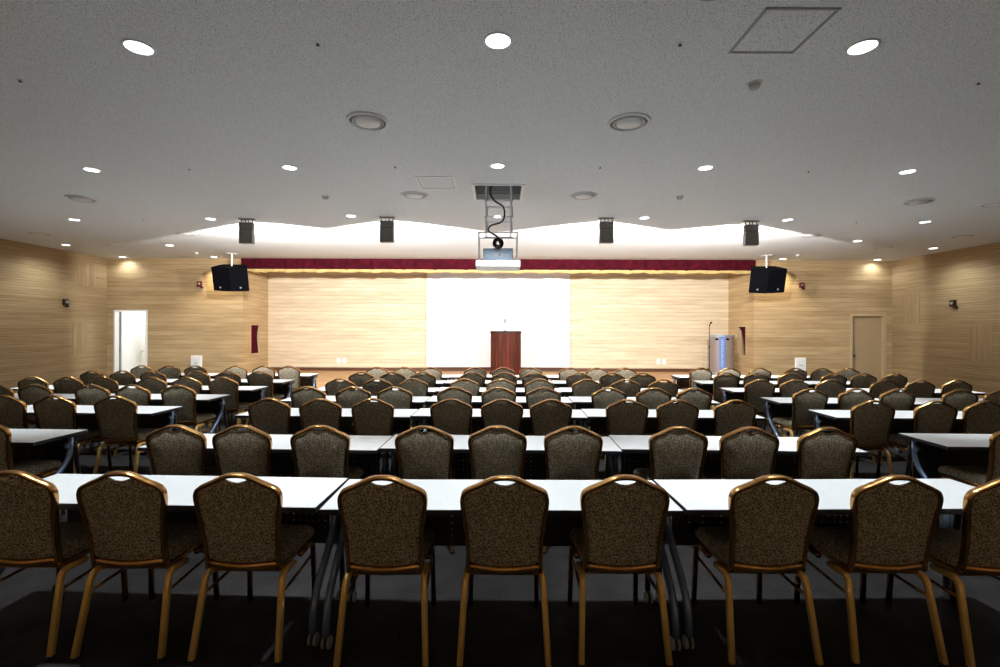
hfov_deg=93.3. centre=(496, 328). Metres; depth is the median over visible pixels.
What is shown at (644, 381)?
banquet chair
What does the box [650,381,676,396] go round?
cushion
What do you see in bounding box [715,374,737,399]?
cushion
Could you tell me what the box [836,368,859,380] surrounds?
banquet chair
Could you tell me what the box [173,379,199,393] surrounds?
cushion
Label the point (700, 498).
folding table
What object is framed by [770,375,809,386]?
folding table
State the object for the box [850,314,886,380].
door
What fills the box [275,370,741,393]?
floor
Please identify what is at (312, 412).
chair back
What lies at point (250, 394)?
folding table
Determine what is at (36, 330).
wall
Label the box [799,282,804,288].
fire alarm
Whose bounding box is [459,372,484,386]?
banquet chair
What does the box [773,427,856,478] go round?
banquet chair
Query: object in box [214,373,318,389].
folding table
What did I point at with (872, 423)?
chair back
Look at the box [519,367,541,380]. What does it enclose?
banquet chair
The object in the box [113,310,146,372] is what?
door
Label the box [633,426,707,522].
banquet chair
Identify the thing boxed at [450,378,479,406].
banquet chair
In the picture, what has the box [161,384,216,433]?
banquet chair
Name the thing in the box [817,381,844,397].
cushion
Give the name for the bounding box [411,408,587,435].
folding table
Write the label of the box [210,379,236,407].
cushion
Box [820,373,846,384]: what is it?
banquet chair
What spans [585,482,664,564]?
cushion
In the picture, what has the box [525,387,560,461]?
banquet chair
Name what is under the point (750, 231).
stage light
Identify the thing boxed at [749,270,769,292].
grille
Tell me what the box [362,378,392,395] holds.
banquet chair
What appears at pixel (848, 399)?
cushion
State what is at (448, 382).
folding table
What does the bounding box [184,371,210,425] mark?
banquet chair
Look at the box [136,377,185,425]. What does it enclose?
banquet chair
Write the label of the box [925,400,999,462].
banquet chair
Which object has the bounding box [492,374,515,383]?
cushion
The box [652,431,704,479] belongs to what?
cushion
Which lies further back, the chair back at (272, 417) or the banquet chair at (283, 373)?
the banquet chair at (283, 373)
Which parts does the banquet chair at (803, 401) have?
seat, leg, seat frame, rail, frame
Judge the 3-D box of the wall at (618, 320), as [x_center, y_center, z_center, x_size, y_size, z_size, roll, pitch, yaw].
[0.035,-0.060,13.160,13.010,3.360,0.120,0,0,0]
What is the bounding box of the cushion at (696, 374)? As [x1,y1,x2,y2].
[690,369,710,390]
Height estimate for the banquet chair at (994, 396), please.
0.908 m
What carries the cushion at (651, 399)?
on the banquet chair at (650, 399)
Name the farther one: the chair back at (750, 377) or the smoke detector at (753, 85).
the chair back at (750, 377)
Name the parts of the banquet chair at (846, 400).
frame, leg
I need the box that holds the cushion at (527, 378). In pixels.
[523,374,546,385]
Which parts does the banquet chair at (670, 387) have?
frame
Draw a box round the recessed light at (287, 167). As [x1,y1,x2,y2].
[281,165,297,170]
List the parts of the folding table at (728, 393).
modesty panel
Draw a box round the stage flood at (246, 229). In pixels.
[238,218,255,243]
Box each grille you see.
[211,268,228,290]
[229,268,248,290]
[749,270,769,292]
[769,270,786,292]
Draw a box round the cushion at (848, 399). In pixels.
[840,391,872,409]
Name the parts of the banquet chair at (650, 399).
frame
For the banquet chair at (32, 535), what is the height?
0.919 m
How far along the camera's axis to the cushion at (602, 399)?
5.72 m
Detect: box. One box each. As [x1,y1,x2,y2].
[191,356,201,367]
[795,358,805,370]
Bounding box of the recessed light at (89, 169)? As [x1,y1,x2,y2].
[82,167,101,172]
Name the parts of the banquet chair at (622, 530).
leg, seat, leg, seat frame, rail, frame, leg, leg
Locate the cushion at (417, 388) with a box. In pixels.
[400,381,426,407]
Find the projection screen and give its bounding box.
[426,272,569,368]
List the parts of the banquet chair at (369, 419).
frame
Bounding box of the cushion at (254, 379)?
[248,373,271,397]
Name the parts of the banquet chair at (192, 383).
frame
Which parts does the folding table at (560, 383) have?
modesty panel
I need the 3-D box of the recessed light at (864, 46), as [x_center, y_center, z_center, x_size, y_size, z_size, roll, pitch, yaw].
[2.246,-1.729,2.900,0.181,0.007,0.181,0,0,0]
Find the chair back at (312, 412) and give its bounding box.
[301,401,338,431]
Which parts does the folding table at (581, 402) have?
modesty panel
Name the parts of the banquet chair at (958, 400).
frame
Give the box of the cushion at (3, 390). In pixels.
[0,387,10,399]
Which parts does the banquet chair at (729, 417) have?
seat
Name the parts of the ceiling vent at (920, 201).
dish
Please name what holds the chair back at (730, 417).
on the banquet chair at (729, 417)
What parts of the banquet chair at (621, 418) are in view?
frame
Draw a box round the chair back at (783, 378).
[779,375,802,385]
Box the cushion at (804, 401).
[794,391,825,425]
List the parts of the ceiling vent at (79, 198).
dish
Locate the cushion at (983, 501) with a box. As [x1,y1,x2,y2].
[968,486,999,566]
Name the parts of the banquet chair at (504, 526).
leg, leg, rail, seat frame, frame, leg, leg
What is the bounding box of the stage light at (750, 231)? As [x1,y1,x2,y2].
[742,220,758,245]
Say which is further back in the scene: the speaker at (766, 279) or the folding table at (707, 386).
the speaker at (766, 279)
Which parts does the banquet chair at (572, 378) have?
frame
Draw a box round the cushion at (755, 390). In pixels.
[746,381,773,410]
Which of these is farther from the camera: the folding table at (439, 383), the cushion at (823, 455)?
the folding table at (439, 383)
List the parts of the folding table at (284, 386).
modesty panel, leg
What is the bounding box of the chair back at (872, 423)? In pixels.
[854,403,892,444]
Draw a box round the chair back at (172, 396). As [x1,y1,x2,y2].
[163,387,193,420]
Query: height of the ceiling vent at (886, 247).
0.008 m
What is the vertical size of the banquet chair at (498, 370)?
0.908 m
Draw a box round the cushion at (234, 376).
[216,373,238,383]
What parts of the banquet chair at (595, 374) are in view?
frame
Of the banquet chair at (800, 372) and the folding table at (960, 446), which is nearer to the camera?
the folding table at (960, 446)
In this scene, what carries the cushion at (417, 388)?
on the banquet chair at (419, 388)
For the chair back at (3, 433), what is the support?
on the banquet chair at (44, 468)
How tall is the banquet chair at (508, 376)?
0.908 m
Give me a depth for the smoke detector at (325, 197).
6.18 m
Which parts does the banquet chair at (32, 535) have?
rail, frame, seat frame, leg, seat, leg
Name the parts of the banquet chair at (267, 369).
frame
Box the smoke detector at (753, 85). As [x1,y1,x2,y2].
[746,79,762,90]
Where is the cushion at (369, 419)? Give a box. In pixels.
[353,401,391,435]
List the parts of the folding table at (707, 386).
modesty panel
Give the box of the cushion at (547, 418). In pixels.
[532,402,569,435]
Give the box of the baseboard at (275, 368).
[270,367,708,371]
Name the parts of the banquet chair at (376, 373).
frame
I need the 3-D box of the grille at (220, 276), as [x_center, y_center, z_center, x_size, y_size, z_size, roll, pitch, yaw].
[-6.351,-1.141,10.835,0.390,0.522,0.159,0,0,2]
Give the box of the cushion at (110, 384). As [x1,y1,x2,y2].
[90,379,115,393]
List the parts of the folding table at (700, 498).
leg, leg, modesty panel, leg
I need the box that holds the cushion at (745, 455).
[723,431,775,478]
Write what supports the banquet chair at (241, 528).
on the floor at (503, 628)
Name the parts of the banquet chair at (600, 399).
frame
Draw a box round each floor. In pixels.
[0,402,999,666]
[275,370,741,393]
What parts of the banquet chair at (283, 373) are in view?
frame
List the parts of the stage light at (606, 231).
ceiling plate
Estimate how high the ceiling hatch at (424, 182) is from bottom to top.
0.008 m
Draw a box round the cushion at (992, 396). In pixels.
[987,392,999,404]
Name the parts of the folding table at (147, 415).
modesty panel, leg, leg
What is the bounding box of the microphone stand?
[709,322,711,369]
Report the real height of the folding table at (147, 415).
0.720 m
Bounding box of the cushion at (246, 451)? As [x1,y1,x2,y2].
[215,429,267,476]
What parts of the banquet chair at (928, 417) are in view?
leg, seat, leg, seat frame, frame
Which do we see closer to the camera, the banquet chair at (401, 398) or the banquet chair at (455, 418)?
the banquet chair at (455, 418)
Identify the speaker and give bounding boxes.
[211,253,248,291]
[749,255,786,292]
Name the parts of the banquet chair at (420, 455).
frame, seat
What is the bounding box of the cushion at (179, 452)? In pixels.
[149,429,201,475]
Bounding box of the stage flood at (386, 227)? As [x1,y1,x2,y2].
[379,217,394,242]
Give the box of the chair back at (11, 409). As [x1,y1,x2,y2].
[0,398,23,428]
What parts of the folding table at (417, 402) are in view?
modesty panel, leg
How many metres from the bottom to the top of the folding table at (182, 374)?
0.720 m
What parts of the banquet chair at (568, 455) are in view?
seat, frame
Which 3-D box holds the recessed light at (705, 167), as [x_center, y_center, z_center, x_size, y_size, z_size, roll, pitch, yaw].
[2.241,-1.729,5.070,0.166,0.007,0.166,0,0,0]
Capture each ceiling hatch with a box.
[414,176,456,188]
[728,7,840,53]
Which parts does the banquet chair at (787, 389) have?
frame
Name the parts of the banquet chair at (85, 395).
frame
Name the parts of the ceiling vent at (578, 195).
dish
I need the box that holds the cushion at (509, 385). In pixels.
[487,381,514,391]
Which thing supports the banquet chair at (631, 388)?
on the floor at (503, 628)
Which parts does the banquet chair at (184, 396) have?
frame, rail, seat frame, leg, seat, leg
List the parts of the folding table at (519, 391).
modesty panel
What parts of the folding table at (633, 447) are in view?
leg, modesty panel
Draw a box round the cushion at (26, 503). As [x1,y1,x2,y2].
[0,477,53,558]
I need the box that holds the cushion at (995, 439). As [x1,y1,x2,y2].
[992,436,999,479]
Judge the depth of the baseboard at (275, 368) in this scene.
13.08 m
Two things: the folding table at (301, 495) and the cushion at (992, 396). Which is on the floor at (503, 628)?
the folding table at (301, 495)
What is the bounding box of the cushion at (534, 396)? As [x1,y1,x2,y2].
[527,390,558,421]
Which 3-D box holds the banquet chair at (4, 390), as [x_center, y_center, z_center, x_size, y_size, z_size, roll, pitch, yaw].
[-6.234,1.133,6.090,0.452,0.908,0.519,0,0,-1]
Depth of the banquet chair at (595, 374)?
8.68 m
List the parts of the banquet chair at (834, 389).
frame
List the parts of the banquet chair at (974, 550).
leg, seat, leg, leg, seat frame, rail, frame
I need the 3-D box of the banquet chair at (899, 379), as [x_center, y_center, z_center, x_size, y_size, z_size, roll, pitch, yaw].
[6.546,1.178,8.004,0.452,0.908,0.519,0,0,-1]
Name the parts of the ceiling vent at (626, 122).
dish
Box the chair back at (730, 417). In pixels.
[716,403,753,435]
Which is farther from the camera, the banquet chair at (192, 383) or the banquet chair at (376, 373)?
the banquet chair at (376, 373)
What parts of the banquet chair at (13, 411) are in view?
frame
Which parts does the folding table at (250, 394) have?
modesty panel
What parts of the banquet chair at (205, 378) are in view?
frame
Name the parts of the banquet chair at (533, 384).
frame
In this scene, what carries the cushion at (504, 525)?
on the banquet chair at (504, 526)
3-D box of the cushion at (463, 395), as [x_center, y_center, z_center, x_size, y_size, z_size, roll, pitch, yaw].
[-0.516,0.951,5.762,0.395,0.442,0.096,0,0,1]
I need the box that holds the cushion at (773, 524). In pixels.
[734,482,813,564]
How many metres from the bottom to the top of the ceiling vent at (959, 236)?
0.008 m
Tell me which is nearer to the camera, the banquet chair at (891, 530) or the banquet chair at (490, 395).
the banquet chair at (891, 530)
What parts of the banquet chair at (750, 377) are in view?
frame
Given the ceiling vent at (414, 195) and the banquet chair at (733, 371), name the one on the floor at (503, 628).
the banquet chair at (733, 371)
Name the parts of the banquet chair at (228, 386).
frame, leg, rail, seat frame, leg, seat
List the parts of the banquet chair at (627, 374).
frame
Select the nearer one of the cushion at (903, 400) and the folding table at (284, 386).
the cushion at (903, 400)
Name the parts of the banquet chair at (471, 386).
frame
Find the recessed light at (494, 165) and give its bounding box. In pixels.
[490,163,504,168]
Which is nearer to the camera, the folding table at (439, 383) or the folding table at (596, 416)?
the folding table at (596, 416)
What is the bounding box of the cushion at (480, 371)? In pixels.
[465,369,485,375]
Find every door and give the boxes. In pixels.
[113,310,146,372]
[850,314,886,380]
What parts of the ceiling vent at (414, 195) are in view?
dish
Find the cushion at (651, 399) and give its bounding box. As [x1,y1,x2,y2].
[638,390,669,421]
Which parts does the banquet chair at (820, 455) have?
seat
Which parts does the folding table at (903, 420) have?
leg, modesty panel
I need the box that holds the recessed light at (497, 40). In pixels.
[483,31,512,49]
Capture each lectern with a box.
[490,331,521,374]
[710,335,734,374]
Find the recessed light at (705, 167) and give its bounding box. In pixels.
[697,165,713,170]
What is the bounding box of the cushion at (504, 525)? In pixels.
[464,482,544,565]
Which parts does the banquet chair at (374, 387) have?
frame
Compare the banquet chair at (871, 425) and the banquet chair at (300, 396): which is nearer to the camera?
the banquet chair at (871, 425)
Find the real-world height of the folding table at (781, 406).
0.720 m
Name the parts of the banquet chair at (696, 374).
frame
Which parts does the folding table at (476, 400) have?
modesty panel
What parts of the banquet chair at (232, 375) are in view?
frame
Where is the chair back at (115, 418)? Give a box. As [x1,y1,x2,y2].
[96,398,134,438]
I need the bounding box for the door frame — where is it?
[119,312,144,364]
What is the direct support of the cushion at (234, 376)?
on the banquet chair at (232, 375)
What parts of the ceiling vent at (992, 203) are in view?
dish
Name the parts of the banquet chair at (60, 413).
frame, leg, seat, seat frame, leg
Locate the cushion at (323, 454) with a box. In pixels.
[293,429,346,477]
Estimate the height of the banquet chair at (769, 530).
0.919 m
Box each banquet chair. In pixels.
[0,384,35,427]
[0,395,37,453]
[0,424,65,514]
[0,470,128,660]
[17,376,48,388]
[18,384,85,446]
[33,395,111,473]
[53,376,83,393]
[70,471,219,662]
[73,384,137,457]
[79,370,106,423]
[88,376,118,393]
[93,395,158,473]
[109,370,135,385]
[113,384,173,457]
[130,365,153,378]
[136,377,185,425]
[140,370,166,381]
[145,424,218,552]
[158,365,180,384]
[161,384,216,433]
[172,377,220,432]
[184,365,207,374]
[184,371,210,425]
[187,472,316,666]
[208,377,251,433]
[212,424,294,476]
[213,371,240,424]
[224,365,247,384]
[246,371,283,424]
[248,398,298,464]
[252,366,278,391]
[277,366,308,406]
[290,386,325,407]
[290,425,363,520]
[299,398,352,434]
[325,378,355,395]
[333,475,436,666]
[335,386,370,427]
[348,371,374,386]
[351,398,399,475]
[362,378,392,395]
[366,367,388,377]
[376,386,416,456]
[379,372,405,385]
[393,367,415,379]
[395,425,458,553]
[398,378,430,430]
[410,372,435,396]
[420,367,441,379]
[430,398,472,434]
[437,387,471,427]
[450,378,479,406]
[456,475,551,666]
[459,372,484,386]
[464,367,486,379]
[468,425,526,479]
[481,387,515,405]
[481,399,522,432]
[486,378,515,392]
[491,372,516,385]
[492,367,514,375]
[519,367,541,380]
[522,372,547,387]
[522,379,554,431]
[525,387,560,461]
[528,399,571,479]
[540,426,602,553]
[558,367,581,379]
[563,372,591,396]
[567,474,672,666]
[569,379,601,409]
[585,367,608,380]
[587,387,626,428]
[598,399,648,475]
[599,372,624,387]
[610,379,640,396]
[613,368,636,378]
[629,372,655,387]
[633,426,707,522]
[636,387,671,428]
[642,399,698,465]
[647,379,678,431]
[676,387,711,461]
[681,367,711,409]
[691,474,823,666]
[695,426,778,522]
[701,399,756,435]
[710,372,739,409]
[717,368,740,377]
[743,372,770,427]
[744,379,774,434]
[748,368,770,378]
[762,373,803,416]
[762,379,809,436]
[771,388,827,462]
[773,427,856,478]
[783,368,806,380]
[793,475,948,666]
[796,379,845,434]
[810,368,833,380]
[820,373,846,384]
[828,388,875,462]
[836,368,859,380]
[850,373,876,387]
[850,400,894,478]
[869,379,900,397]
[876,400,957,478]
[879,388,915,463]
[881,373,907,388]
[885,478,999,666]
[904,380,935,397]
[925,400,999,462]
[937,431,999,486]
[941,380,972,396]
[941,389,978,462]
[983,389,999,463]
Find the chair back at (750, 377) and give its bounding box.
[745,374,767,383]
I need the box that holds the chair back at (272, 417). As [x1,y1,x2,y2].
[250,401,287,434]
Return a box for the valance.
[241,258,755,274]
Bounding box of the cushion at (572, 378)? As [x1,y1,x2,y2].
[567,374,590,387]
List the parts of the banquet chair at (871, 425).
leg, leg, seat frame, rail, frame, leg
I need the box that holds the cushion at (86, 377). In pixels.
[81,372,104,384]
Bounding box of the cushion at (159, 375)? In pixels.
[141,372,164,380]
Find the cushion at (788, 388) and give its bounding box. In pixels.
[781,381,808,397]
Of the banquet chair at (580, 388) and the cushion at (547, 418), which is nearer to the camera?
the cushion at (547, 418)
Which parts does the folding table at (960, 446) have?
leg, leg, modesty panel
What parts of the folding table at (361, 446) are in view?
modesty panel, leg, leg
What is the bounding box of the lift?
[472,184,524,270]
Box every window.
[251,325,259,353]
[737,326,745,355]
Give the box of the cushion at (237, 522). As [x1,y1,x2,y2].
[198,479,276,562]
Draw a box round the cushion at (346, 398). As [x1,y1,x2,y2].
[337,389,368,420]
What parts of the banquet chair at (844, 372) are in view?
frame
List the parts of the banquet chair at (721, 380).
frame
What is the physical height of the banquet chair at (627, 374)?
0.908 m
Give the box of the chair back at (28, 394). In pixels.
[20,386,49,419]
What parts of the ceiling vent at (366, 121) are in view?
dish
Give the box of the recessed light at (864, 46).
[844,38,881,55]
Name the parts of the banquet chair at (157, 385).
frame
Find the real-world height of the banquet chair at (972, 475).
0.919 m
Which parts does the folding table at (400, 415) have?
modesty panel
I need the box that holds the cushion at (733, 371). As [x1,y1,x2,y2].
[719,369,738,376]
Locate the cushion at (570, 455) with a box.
[547,430,599,479]
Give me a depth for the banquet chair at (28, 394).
5.85 m
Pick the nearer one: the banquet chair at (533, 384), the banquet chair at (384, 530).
the banquet chair at (384, 530)
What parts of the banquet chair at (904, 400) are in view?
frame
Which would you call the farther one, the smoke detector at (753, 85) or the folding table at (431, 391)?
the folding table at (431, 391)
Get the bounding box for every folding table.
[0,474,348,645]
[10,385,134,393]
[10,429,87,474]
[14,393,95,453]
[27,405,182,474]
[68,394,230,445]
[136,379,177,384]
[137,434,392,478]
[168,385,267,425]
[181,373,218,378]
[211,379,294,403]
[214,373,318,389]
[235,408,418,434]
[280,396,429,455]
[317,387,438,404]
[319,479,683,650]
[342,380,446,387]
[379,434,622,479]
[392,374,451,386]
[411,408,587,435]
[426,396,572,424]
[436,387,561,396]
[444,380,551,396]
[450,375,545,379]
[546,375,558,387]
[551,380,628,395]
[559,388,682,396]
[568,396,720,432]
[581,409,766,433]
[608,435,868,521]
[653,479,974,648]
[671,375,777,389]
[692,380,812,394]
[719,388,854,403]
[760,397,924,452]
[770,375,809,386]
[804,381,907,387]
[808,410,962,433]
[846,388,987,433]
[898,433,991,527]
[902,398,982,451]
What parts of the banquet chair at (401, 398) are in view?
frame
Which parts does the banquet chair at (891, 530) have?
leg, seat, leg, leg, seat frame, rail, frame, leg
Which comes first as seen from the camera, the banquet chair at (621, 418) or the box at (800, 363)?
the banquet chair at (621, 418)
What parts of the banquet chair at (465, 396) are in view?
frame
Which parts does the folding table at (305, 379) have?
modesty panel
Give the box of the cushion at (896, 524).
[856,482,937,564]
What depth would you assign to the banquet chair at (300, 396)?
5.72 m
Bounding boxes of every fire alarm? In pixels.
[62,299,68,306]
[197,281,203,287]
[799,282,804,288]
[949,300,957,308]
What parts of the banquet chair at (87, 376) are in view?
frame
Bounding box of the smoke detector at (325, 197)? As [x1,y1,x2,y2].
[322,195,329,199]
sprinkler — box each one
[314,41,321,46]
[676,41,683,46]
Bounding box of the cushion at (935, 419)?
[917,404,954,433]
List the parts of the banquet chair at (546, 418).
frame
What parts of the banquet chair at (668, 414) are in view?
frame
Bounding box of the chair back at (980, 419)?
[966,404,999,433]
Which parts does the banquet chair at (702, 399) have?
frame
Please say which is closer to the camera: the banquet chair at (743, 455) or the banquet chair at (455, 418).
the banquet chair at (743, 455)
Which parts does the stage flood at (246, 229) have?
ceiling plate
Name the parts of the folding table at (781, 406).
leg, leg, modesty panel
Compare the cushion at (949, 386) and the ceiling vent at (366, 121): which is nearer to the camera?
the ceiling vent at (366, 121)
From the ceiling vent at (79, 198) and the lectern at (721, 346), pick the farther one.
the lectern at (721, 346)
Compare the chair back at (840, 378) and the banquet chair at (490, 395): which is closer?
the banquet chair at (490, 395)
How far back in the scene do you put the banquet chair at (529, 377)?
7.70 m
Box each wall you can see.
[0,239,106,392]
[107,258,237,376]
[238,258,267,372]
[268,271,728,368]
[728,260,758,374]
[758,260,891,380]
[892,242,999,397]
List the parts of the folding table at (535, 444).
leg, leg, modesty panel, leg, leg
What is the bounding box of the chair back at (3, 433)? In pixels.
[0,430,7,470]
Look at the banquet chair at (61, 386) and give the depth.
6.78 m
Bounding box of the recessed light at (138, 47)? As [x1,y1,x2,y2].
[120,39,156,55]
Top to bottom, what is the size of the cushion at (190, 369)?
0.442 m
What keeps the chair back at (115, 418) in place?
on the banquet chair at (116, 419)
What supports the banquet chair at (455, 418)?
on the floor at (503, 628)
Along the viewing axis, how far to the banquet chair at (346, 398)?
5.72 m
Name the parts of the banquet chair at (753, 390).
frame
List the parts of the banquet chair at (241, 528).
leg, frame, rail, leg, seat frame, leg, seat, leg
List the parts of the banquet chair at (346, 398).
frame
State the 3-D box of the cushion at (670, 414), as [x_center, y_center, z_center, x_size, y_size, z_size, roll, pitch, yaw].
[1.821,0.959,4.781,0.395,0.442,0.096,0,0,-1]
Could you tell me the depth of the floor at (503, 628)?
2.65 m
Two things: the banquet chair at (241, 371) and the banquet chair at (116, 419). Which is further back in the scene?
the banquet chair at (241, 371)
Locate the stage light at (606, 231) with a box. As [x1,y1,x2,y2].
[598,217,613,243]
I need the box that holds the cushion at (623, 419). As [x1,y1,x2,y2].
[608,403,645,434]
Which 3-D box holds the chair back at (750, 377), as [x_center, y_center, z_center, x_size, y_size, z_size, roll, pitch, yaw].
[4.275,0.967,7.802,0.395,0.442,0.096,0,0,0]
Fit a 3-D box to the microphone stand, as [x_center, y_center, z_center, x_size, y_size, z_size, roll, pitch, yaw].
[5.398,0.501,12.000,0.240,1.376,0.240,0,0,0]
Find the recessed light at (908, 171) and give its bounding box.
[898,169,916,173]
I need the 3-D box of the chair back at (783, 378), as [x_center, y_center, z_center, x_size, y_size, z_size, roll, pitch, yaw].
[4.847,0.969,7.811,0.395,0.442,0.096,0,0,0]
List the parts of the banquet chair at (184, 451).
frame, seat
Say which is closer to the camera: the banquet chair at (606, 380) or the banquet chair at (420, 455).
the banquet chair at (420, 455)
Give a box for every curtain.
[251,325,257,352]
[739,327,744,345]
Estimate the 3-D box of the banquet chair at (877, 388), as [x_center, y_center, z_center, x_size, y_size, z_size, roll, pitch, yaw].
[5.546,1.175,6.976,0.452,0.908,0.519,0,0,0]
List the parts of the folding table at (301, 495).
modesty panel, leg, leg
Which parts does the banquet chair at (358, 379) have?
frame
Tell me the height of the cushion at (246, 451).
0.442 m
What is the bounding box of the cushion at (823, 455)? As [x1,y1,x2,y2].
[801,431,853,478]
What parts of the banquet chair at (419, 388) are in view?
frame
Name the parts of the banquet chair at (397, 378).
frame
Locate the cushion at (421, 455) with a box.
[398,430,450,478]
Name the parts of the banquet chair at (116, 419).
leg, frame, rail, seat frame, leg, leg, seat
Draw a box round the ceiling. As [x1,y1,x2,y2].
[0,0,999,260]
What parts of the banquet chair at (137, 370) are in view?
frame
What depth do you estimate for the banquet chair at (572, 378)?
7.70 m
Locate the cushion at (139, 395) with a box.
[117,387,147,405]
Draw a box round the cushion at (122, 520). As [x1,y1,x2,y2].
[81,477,161,559]
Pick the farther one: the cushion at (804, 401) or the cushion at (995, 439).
the cushion at (804, 401)
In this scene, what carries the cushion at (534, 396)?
on the banquet chair at (535, 396)
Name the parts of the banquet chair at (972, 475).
leg, seat frame, seat, frame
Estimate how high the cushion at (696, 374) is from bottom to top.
0.442 m
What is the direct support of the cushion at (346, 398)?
on the banquet chair at (346, 398)
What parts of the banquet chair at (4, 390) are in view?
frame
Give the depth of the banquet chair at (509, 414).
4.74 m
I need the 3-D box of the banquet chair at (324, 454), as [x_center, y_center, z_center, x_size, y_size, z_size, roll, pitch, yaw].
[-1.290,1.156,3.664,0.455,0.919,0.525,0,0,0]
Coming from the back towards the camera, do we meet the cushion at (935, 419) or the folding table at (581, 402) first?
the folding table at (581, 402)
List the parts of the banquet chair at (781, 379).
frame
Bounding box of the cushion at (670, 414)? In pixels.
[659,403,696,432]
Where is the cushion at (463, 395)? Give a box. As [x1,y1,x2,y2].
[439,389,470,404]
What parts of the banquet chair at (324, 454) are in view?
frame, seat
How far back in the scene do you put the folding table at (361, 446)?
3.90 m
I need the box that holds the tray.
[476,260,519,270]
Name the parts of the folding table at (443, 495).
leg, leg, modesty panel, leg, leg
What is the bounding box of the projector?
[483,248,512,259]
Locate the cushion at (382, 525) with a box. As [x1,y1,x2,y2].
[342,482,422,565]
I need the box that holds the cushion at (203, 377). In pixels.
[185,373,208,385]
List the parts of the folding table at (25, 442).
modesty panel, leg, leg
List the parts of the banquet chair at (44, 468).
frame, seat, seat frame, leg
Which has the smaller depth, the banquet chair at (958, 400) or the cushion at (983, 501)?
the cushion at (983, 501)
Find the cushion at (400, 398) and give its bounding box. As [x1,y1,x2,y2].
[379,389,410,421]
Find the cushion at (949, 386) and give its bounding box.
[944,382,970,393]
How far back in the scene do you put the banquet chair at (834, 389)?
6.73 m
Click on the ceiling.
(233, 93)
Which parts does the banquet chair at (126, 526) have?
leg, frame, rail, seat frame, leg, leg, seat, leg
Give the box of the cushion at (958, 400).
[944,391,975,423]
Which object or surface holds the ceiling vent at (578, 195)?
in the ceiling
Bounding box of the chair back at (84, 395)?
[76,387,107,420]
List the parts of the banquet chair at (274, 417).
frame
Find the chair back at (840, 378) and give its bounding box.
[822,375,844,383]
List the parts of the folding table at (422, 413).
modesty panel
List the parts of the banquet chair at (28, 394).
frame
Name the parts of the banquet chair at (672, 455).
seat, frame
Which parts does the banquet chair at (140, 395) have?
leg, frame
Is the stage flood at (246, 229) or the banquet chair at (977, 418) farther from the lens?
the stage flood at (246, 229)
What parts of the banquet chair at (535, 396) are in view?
frame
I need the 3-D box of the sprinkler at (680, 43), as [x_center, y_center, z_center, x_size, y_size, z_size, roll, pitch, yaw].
[1.113,-1.729,2.870,0.047,0.014,0.046,0,0,0]
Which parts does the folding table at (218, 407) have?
modesty panel, leg, leg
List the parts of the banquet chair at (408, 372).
frame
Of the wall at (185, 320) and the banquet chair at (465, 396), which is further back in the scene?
the wall at (185, 320)
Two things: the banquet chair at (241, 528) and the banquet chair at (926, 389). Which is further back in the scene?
the banquet chair at (926, 389)
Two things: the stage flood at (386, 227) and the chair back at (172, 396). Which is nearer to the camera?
the chair back at (172, 396)
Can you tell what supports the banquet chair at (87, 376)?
on the floor at (503, 628)
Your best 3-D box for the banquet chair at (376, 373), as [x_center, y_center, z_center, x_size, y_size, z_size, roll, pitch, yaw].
[-2.204,1.147,8.914,0.452,0.908,0.519,0,0,0]
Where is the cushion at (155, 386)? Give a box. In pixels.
[138,379,164,393]
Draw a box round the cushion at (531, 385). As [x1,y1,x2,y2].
[526,381,552,393]
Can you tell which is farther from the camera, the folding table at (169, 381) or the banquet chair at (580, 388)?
the folding table at (169, 381)
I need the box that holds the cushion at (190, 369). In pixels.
[185,367,205,373]
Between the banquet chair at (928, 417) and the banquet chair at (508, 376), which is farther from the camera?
the banquet chair at (508, 376)
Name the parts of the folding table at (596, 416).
modesty panel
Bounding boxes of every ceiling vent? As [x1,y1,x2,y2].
[26,232,51,235]
[64,195,98,202]
[174,232,195,235]
[346,111,389,130]
[401,191,427,199]
[570,192,596,199]
[607,112,650,131]
[800,234,822,237]
[873,246,893,248]
[901,198,935,205]
[950,235,975,237]
[977,200,999,207]
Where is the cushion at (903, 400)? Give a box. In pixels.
[882,391,912,410]
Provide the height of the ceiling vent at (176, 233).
0.008 m
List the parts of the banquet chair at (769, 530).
leg, seat, leg, seat frame, leg, rail, frame, leg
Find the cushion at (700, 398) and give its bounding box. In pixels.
[678,390,709,409]
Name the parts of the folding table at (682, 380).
modesty panel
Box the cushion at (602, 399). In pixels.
[593,390,624,408]
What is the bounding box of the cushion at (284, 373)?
[279,367,298,389]
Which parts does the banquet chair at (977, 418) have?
frame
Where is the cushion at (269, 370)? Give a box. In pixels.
[253,367,273,378]
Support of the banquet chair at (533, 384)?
on the floor at (503, 628)
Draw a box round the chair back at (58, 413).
[35,398,72,428]
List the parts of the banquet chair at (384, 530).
leg, leg, frame, rail, seat frame, leg, seat, leg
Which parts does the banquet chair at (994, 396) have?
frame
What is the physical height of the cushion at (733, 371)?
0.442 m
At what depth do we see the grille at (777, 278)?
10.83 m
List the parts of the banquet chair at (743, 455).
seat, frame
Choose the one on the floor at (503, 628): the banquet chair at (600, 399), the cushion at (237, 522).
the banquet chair at (600, 399)
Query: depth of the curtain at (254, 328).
12.41 m
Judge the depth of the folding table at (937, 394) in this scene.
7.05 m
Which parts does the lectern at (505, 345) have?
moulding, moulding, moulding, moulding, moulding, moulding, moulding, moulding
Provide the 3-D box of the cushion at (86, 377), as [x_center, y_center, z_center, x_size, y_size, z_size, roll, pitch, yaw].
[-6.660,0.929,7.803,0.395,0.442,0.096,0,0,-1]
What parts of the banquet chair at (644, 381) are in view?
frame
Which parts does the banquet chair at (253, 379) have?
frame, seat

